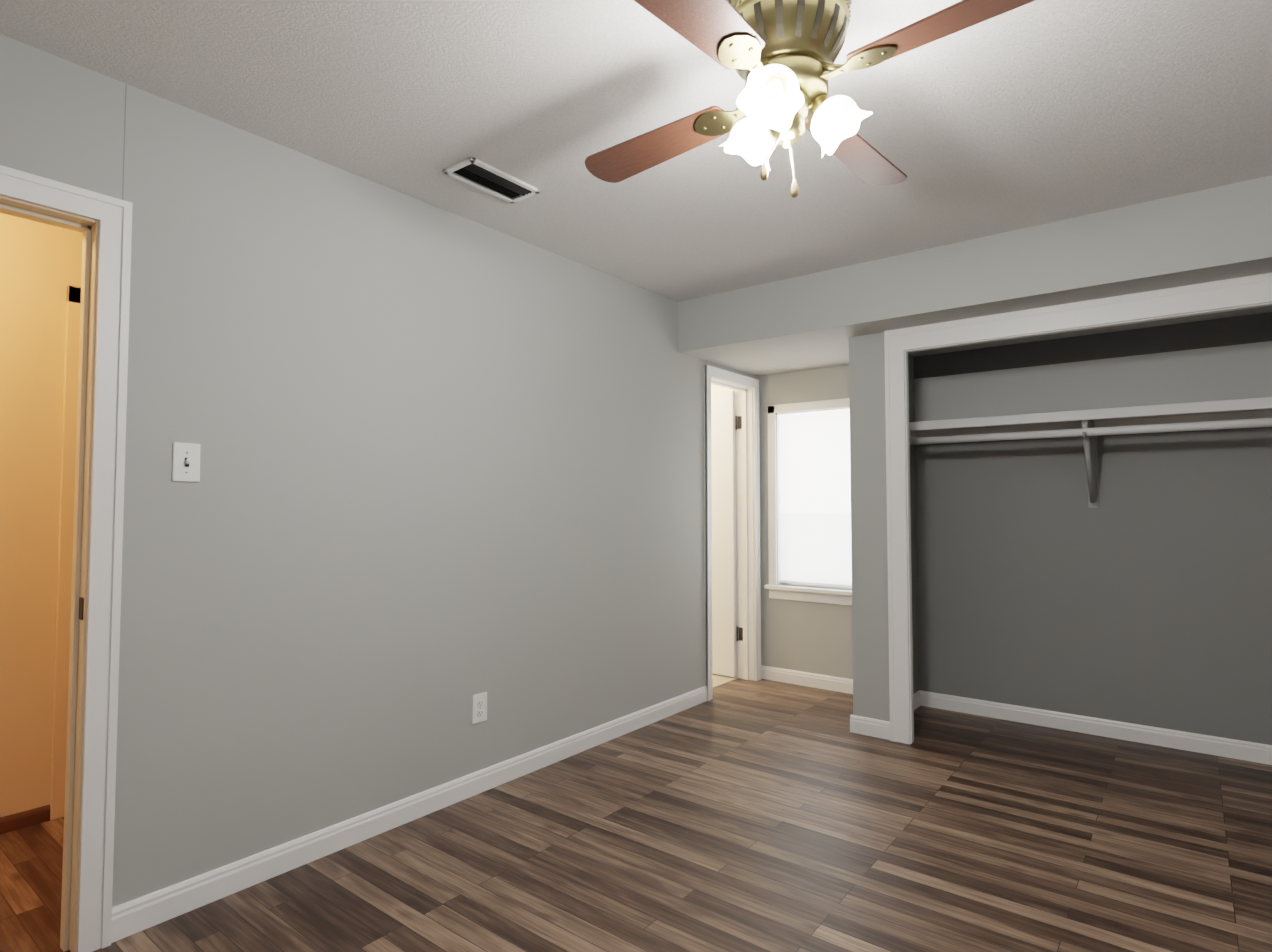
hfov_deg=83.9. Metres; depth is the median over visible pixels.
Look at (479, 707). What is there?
wall outlet
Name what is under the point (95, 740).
door frame
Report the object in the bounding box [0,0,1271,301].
ceiling
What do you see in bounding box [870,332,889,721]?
wall
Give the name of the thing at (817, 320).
soffit
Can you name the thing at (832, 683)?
trim
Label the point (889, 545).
trim
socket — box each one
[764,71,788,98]
[810,93,833,117]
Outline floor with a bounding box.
[0,673,1271,951]
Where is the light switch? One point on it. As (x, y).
(186, 463)
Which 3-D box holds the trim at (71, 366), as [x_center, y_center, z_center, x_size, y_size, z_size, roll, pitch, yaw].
[-1.970,0.300,3.147,0.018,2.090,0.950,-2,-3,38]
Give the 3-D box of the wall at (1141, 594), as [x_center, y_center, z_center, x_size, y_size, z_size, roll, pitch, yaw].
[1.612,0.180,4.516,5.460,2.440,0.128,-2,-3,38]
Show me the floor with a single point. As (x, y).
(738, 814)
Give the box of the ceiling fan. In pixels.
[585,0,1034,197]
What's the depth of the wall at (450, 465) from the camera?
2.57 m
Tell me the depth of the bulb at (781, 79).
1.64 m
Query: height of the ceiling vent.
0.012 m
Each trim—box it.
[0,196,95,232]
[50,285,80,819]
[711,377,751,390]
[761,665,852,693]
[884,273,1271,764]
[884,336,894,741]
[905,350,913,743]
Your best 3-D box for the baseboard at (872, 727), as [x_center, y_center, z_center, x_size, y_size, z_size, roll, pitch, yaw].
[1.236,1.325,3.731,0.216,0.090,0.014,-2,-3,38]
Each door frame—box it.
[0,165,132,951]
[704,365,760,700]
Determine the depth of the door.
5.03 m
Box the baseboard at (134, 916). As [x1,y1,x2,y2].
[111,686,706,942]
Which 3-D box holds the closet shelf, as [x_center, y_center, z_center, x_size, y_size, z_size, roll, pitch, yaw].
[2.609,-0.087,3.432,2.541,0.487,0.375,-2,-3,38]
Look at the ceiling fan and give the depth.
1.66 m
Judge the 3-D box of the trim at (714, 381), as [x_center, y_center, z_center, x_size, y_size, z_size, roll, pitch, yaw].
[0.595,-0.623,4.791,0.126,0.032,0.560,-2,-3,38]
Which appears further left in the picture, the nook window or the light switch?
the light switch
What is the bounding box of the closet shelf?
[909,397,1271,507]
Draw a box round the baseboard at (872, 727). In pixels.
[850,715,889,739]
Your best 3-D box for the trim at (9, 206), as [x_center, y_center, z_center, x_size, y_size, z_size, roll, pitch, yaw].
[-1.813,-0.728,1.714,0.126,0.032,0.801,-2,-3,38]
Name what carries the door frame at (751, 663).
attached to the wall
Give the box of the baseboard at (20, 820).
[0,804,49,833]
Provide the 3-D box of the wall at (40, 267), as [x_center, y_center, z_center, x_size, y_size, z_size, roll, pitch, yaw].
[-2.391,0.108,2.728,0.120,2.440,3.040,-2,-3,38]
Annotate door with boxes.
[711,391,736,676]
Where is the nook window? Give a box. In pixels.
[764,398,851,605]
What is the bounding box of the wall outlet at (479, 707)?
[472,692,486,723]
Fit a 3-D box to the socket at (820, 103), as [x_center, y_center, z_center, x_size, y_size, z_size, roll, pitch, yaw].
[0.461,-0.915,1.748,0.057,0.054,0.057,-2,-3,38]
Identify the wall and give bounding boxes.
[0,34,752,906]
[0,213,82,816]
[711,312,1271,744]
[849,334,918,718]
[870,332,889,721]
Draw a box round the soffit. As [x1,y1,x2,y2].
[678,175,1271,375]
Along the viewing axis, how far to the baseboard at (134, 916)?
2.54 m
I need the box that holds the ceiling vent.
[443,157,540,203]
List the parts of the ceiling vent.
frame, frame, frame, frame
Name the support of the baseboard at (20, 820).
attached to the wall at (40, 267)
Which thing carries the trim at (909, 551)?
attached to the wall at (882, 698)
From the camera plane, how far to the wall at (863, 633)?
3.81 m
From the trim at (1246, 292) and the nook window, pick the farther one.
the nook window
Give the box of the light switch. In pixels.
[172,442,200,481]
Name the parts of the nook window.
casing, sash, casing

